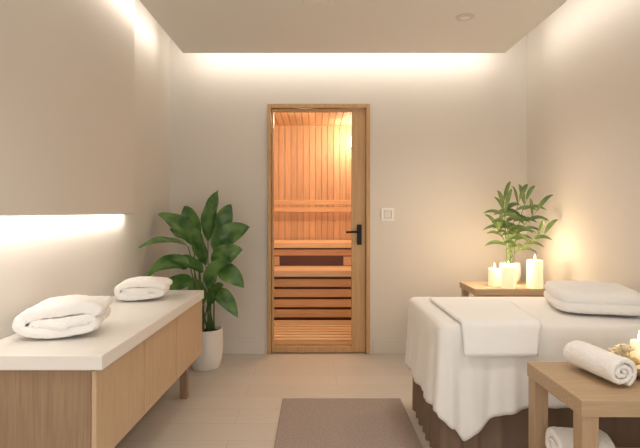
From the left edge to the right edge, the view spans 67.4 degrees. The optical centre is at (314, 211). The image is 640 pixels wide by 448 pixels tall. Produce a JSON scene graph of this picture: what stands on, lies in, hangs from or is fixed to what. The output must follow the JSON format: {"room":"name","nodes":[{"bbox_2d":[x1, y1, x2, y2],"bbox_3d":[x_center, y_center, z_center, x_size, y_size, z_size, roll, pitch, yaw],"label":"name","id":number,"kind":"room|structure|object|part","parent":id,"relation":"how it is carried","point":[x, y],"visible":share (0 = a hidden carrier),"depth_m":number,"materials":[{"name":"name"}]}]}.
{"room":"spa massage room","nodes":[
{"label":"spa massage room","id":0,"kind":"room"},
{"bbox_2d":[0,0,169,338],"bbox_3d":[-1.409,-0.185,1.665,0.383,2.750,4.730,0,0,0],"label":"wall","id":1,"kind":"structure","parent":0,"point":[42,256],"depth_m":3.00,"materials":[{"name":"beige paint"}]},
{"bbox_2d":[0,0,133,215],"bbox_3d":[-1.291,-0.728,1.230,0.212,1.485,3.860,0,0,0],"label":"wall panel","id":2,"kind":"object","parent":1,"relation":"attached to","point":[67,66],"visible":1,"depth_m":2.29,"materials":[{"name":"beige paint"}]},
{"bbox_2d":[114,352,431,447],"bbox_3d":[0.150,1.240,2.700,3.500,0.100,6.800,0,0,0],"label":"floor","id":3,"kind":"structure","parent":0,"point":[236,404],"depth_m":3.13,"materials":[{"name":"beige tile"}]},
{"bbox_2d":[0,300,201,447],"bbox_3d":[-1.022,0.882,2.477,0.492,0.615,1.453,0,0,2],"label":"base cabinet","id":4,"kind":"object","parent":3,"relation":"on","point":[39,408],"visible":0.77,"depth_m":1.77,"materials":[{"name":"brown wood"}]},
{"bbox_2d":[0,290,203,369],"bbox_3d":[-1.018,0.547,2.470,0.555,0.055,1.460,0,0,0],"label":"countertop","id":5,"kind":"structure","parent":4,"relation":"on","point":[128,324],"depth_m":1.94,"materials":[{"name":"white stone"}]},
{"bbox_2d":[15,292,113,339],"bbox_3d":[-1.060,0.439,2.058,0.335,0.161,0.267,0,0,-12],"label":"rolled towel","id":6,"kind":"object","parent":5,"relation":"on","point":[60,316],"visible":1,"depth_m":1.94,"materials":[{"name":"white fabric"}]},
{"bbox_2d":[114,277,171,301],"bbox_3d":[-1.023,0.458,2.869,0.304,0.123,0.216,0,0,-10],"label":"rolled towel","id":7,"kind":"object","parent":5,"relation":"on","point":[137,289],"visible":1,"depth_m":2.77,"materials":[{"name":"white fabric"}]},
{"bbox_3d":[-0.803,0.759,1.982,0.019,0.352,0.446,0,0,2],"label":"door","id":8,"kind":"part","parent":4,"relation":"part of","materials":[{"name":"brown wood"}]},
{"bbox_3d":[-0.787,0.759,2.436,0.019,0.352,0.449,0,0,2],"label":"door","id":9,"kind":"part","parent":4,"relation":"part of","materials":[{"name":"brown wood"}]},
{"bbox_3d":[-0.838,1.062,3.072,0.045,0.255,0.045,0,0,0],"label":"leg","id":10,"kind":"part","parent":4,"relation":"part of","materials":[{"name":"brown wood"}]},
{"bbox_3d":[-0.769,0.759,2.930,0.019,0.352,0.527,0,0,2],"label":"door","id":11,"kind":"part","parent":4,"relation":"part of","materials":[{"name":"brown wood"}]},
{"bbox_2d":[139,190,248,371],"bbox_3d":[-0.836,0.511,3.521,0.703,1.357,0.580,0,0,0],"label":"potted plant","id":12,"kind":"object","parent":3,"relation":"on","point":[219,228],"visible":0.8,"depth_m":3.60,"materials":[{"name":"green plant"}]},
{"bbox_3d":[-0.849,0.570,3.600,0.194,0.705,0.294,0,0,0],"label":"stem","id":13,"kind":"part","parent":12,"relation":"part of","materials":[{"name":"green plant"}]},
{"bbox_3d":[-0.835,1.040,3.680,0.258,0.300,0.258,0,0,0],"label":"pot","id":14,"kind":"part","parent":12,"relation":"part of","materials":[{"name":"white ceramic"}]},
{"bbox_2d":[274,266,350,319],"bbox_3d":[0.000,0.897,5.178,1.880,0.586,0.425,0,0,0],"label":"bench","id":15,"kind":"object","parent":3,"relation":"on","point":[300,292],"visible":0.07,"depth_m":5.00,"materials":[{"name":"brown wood"}]},
{"bbox_3d":[0.000,0.637,5.178,1.880,0.066,0.425,0,0,0],"label":"seat","id":16,"kind":"part","parent":15,"relation":"part of","materials":[{"name":"brown wood"}]},
{"bbox_2d":[274,200,350,265],"bbox_3d":[0.000,0.515,5.610,1.880,1.350,0.540,0,0,0],"label":"bench","id":17,"kind":"object","parent":3,"relation":"on","point":[286,252],"visible":0.14,"depth_m":5.46,"materials":[{"name":"brown wood"}]},
{"bbox_3d":[0.000,0.370,5.609,1.880,0.060,0.538,0,0,0],"label":"seat","id":18,"kind":"part","parent":17,"relation":"part of","materials":[{"name":"brown wood"}]},
{"bbox_3d":[0.000,0.090,5.820,1.880,0.500,0.120,0,0,0],"label":"backrest","id":19,"kind":"part","parent":17,"relation":"part of","materials":[{"name":"brown wood"}]},
{"bbox_2d":[274,320,350,340],"bbox_3d":[0.000,1.150,4.575,1.840,0.080,0.790,0,0,0],"label":"duckboard","id":20,"kind":"object","parent":3,"relation":"on","point":[284,330],"visible":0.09,"depth_m":4.50,"materials":[{"name":"brown wood"}]},
{"bbox_2d":[274,398,422,447],"bbox_3d":[0.168,1.184,2.120,0.745,0.012,1.840,0,0,0],"label":"rug","id":21,"kind":"object","parent":3,"relation":"on","point":[303,422],"visible":1,"depth_m":2.66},
{"bbox_2d":[460,282,545,296],"bbox_3d":[1.407,0.864,3.525,0.585,0.653,0.350,0,0,0],"label":"side table","id":22,"kind":"object","parent":3,"relation":"on","point":[478,289],"visible":0.32,"depth_m":3.37,"materials":[{"name":"brown wood"}]},
{"bbox_3d":[1.147,0.886,3.667,0.045,0.608,0.045,0,0,0],"label":"leg","id":23,"kind":"part","parent":22,"relation":"part of","materials":[{"name":"brown wood"}]},
{"bbox_2d":[488,263,500,286],"bbox_3d":[1.305,0.453,3.490,0.084,0.168,0.084,0,0,0],"label":"candle","id":24,"kind":"object","parent":22,"relation":"on","point":[494,274],"visible":1,"depth_m":3.46,"materials":[{"name":"beige wax"}]},
{"bbox_2d":[501,261,515,288],"bbox_3d":[1.368,0.441,3.395,0.100,0.193,0.100,0,0,0],"label":"candle","id":25,"kind":"object","parent":22,"relation":"on","point":[508,273],"visible":1,"depth_m":3.35,"materials":[{"name":"beige wax"}]},
{"bbox_2d":[484,181,556,283],"bbox_3d":[1.505,0.150,3.561,0.490,0.773,0.308,0,0,0],"label":"potted plant","id":26,"kind":"object","parent":22,"relation":"on","point":[502,223],"visible":0.88,"depth_m":3.57,"materials":[{"name":"green plant"}]},
{"bbox_3d":[1.465,0.460,3.610,0.156,0.155,0.156,0,0,0],"label":"pot","id":27,"kind":"part","parent":26,"relation":"part of","materials":[{"name":"white ceramic"}]},
{"bbox_3d":[1.512,0.165,3.572,0.306,0.508,0.171,0,0,0],"label":"stem","id":28,"kind":"part","parent":26,"relation":"part of","materials":[{"name":"green plant"}]},
{"bbox_2d":[527,255,542,288],"bbox_3d":[1.562,0.418,3.410,0.108,0.238,0.108,0,0,0],"label":"candle","id":29,"kind":"object","parent":22,"relation":"on","point":[534,267],"visible":1,"depth_m":3.37,"materials":[{"name":"beige wax"}]},
{"bbox_2d":[405,297,639,447],"bbox_3d":[1.137,0.853,2.575,1.211,0.674,0.865,0,0,0],"label":"massage table","id":30,"kind":"object","parent":3,"relation":"on","point":[459,400],"visible":0.51,"depth_m":2.21,"materials":[{"name":"white fabric"}]},
{"bbox_2d":[429,297,541,356],"bbox_3d":[0.883,0.573,2.474,0.433,0.153,0.653,0,0,0],"label":"folded towel","id":31,"kind":"object","parent":30,"relation":"on","point":[490,326],"visible":1,"depth_m":2.18,"materials":[{"name":"white fabric"}]},
{"bbox_2d":[544,280,639,315],"bbox_3d":[1.474,0.453,2.572,0.416,0.122,0.500,0,0,16],"label":"folded towel","id":32,"kind":"object","parent":30,"relation":"on","point":[581,297],"visible":1,"depth_m":2.37,"materials":[{"name":"white fabric"}]},
{"bbox_2d":[527,362,639,447],"bbox_3d":[1.192,0.915,1.840,0.575,0.550,0.420,0,0,0],"label":"side table","id":33,"kind":"object","parent":3,"relation":"on","point":[590,397],"visible":0.98,"depth_m":1.76,"materials":[{"name":"brown wood"}]},
{"bbox_3d":[0.938,0.944,2.017,0.058,0.492,0.058,0,0,0],"label":"leg","id":34,"kind":"part","parent":33,"relation":"part of","materials":[{"name":"brown wood"}]},
{"bbox_2d":[545,427,613,447],"bbox_3d":[1.031,0.924,1.871,0.207,0.135,0.189,0,0,7],"label":"rolled towel","id":35,"kind":"object","parent":33,"relation":"on","point":[558,437],"visible":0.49,"depth_m":1.85,"materials":[{"name":"white fabric"}]},
{"bbox_3d":[0.938,0.944,1.663,0.058,0.492,0.058,0,0,0],"label":"leg","id":36,"kind":"part","parent":33,"relation":"part of","materials":[{"name":"brown wood"}]},
{"bbox_2d":[562,339,636,385],"bbox_3d":[1.096,0.580,1.861,0.126,0.115,0.267,0,0,-11],"label":"rolled towel","id":37,"kind":"object","parent":33,"relation":"on","point":[612,367],"visible":1,"depth_m":1.79,"materials":[{"name":"white fabric"}]},
{"bbox_3d":[1.300,0.615,1.885,0.246,0.051,0.246,0,0,0],"label":"bowl","id":38,"kind":"object","parent":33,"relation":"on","visible":0},
{"bbox_2d":[611,349,630,356],"bbox_3d":[1.216,0.568,1.909,0.073,0.032,0.073,0,0,0],"label":"flower","id":39,"kind":"object","parent":38,"relation":"in","point":[617,351],"visible":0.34,"depth_m":1.91,"materials":[{"name":"beige plant"}]},
{"bbox_2d":[614,343,635,352],"bbox_3d":[1.215,0.535,1.881,0.074,0.032,0.073,0,0,0],"label":"flower","id":40,"kind":"object","parent":39,"relation":"on","point":[625,348],"visible":1,"depth_m":1.87,"materials":[{"name":"beige plant"}]},
{"bbox_2d":[628,356,639,365],"bbox_3d":[1.224,0.578,1.850,0.072,0.032,0.074,0,0,0],"label":"flower","id":41,"kind":"object","parent":38,"relation":"in","point":[635,360],"visible":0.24,"depth_m":1.84,"materials":[{"name":"brown plant"}]},
{"bbox_2d":[630,331,639,368],"bbox_3d":[1.285,0.546,1.900,0.064,0.158,0.064,0,0,0],"label":"candle","id":42,"kind":"object","parent":38,"relation":"in","point":[633,342],"visible":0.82,"depth_m":1.88,"materials":[{"name":"beige wax"}]},
{"bbox_2d":[274,126,350,239],"bbox_3d":[0.000,0.065,5.925,1.940,2.250,0.050,0,0,0],"label":"wall","id":43,"kind":"structure","parent":0,"point":[311,162],"depth_m":5.90,"materials":[{"name":"brown wood"}]},
{"bbox_2d":[274,113,350,125],"bbox_3d":[0.000,-1.085,5.030,1.940,0.050,1.800,0,0,0],"label":"ceiling","id":44,"kind":"structure","parent":0,"point":[280,119],"depth_m":5.50,"materials":[{"name":"brown wood"}]},
{"bbox_2d":[170,35,526,353],"bbox_3d":[0.150,-0.185,4.080,3.500,2.750,0.100,0,0,0],"label":"wall","id":45,"kind":"structure","parent":0,"point":[448,131],"depth_m":4.03,"materials":[{"name":"beige paint"}]},
{"bbox_2d":[223,340,263,353],"bbox_3d":[-0.824,1.133,4.024,0.787,0.115,0.012,0,0,0],"label":"baseboard","id":46,"kind":"structure","parent":45,"relation":"attached to","point":[229,346],"depth_m":4.02,"materials":[{"name":"beige paint"}]},
{"bbox_2d":[267,104,369,353],"bbox_3d":[0.030,0.142,4.064,0.860,2.095,0.192,0,0,0],"label":"door","id":47,"kind":"structure","parent":45,"relation":"in","point":[360,113],"depth_m":4.04,"materials":[{"name":"brown wood"}]},
{"bbox_3d":[0.324,0.190,4.002,0.136,0.170,0.068,0,0,0],"label":"handle","id":48,"kind":"part","parent":47,"relation":"part of","materials":[{"name":"black metal"}]},
{"bbox_2d":[381,208,393,220],"bbox_3d":[0.609,0.021,4.024,0.107,0.107,0.012,0,0,0],"label":"light switch","id":49,"kind":"object","parent":45,"relation":"attached to","point":[385,215],"visible":1,"depth_m":4.02,"materials":[{"name":"white plastic"}]},
{"bbox_2d":[373,340,406,353],"bbox_3d":[1.135,1.133,4.024,1.290,0.115,0.012,0,0,0],"label":"baseboard","id":50,"kind":"structure","parent":45,"relation":"attached to","point":[379,346],"depth_m":4.02,"materials":[{"name":"beige paint"}]},
{"bbox_2d":[527,0,639,292],"bbox_3d":[1.840,-0.185,1.665,0.120,2.750,4.730,0,0,0],"label":"wall","id":51,"kind":"structure","parent":0,"point":[583,60],"depth_m":3.13,"materials":[{"name":"beige paint"}]},
{"bbox_3d":[0.150,-1.610,1.715,3.500,0.100,4.830,0,0,0],"label":"ceiling","id":52,"kind":"structure","parent":0,"visible":0},
{"bbox_2d":[139,0,567,52],"bbox_3d":[0.228,-1.405,1.540,2.536,0.310,4.480,0,0,0],"label":"ceiling panel","id":53,"kind":"object","parent":52,"relation":"attached to","point":[195,26],"visible":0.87,"depth_m":3.20,"materials":[{"name":"white paint"}]},
{"bbox_2d":[456,13,473,21],"bbox_3d":[0.962,-1.245,3.080,0.116,0.010,0.116,0,0,0],"label":"recessed light","id":54,"kind":"object","parent":53,"relation":"attached to","point":[463,17],"visible":1,"depth_m":3.08,"materials":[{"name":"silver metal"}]}
]}

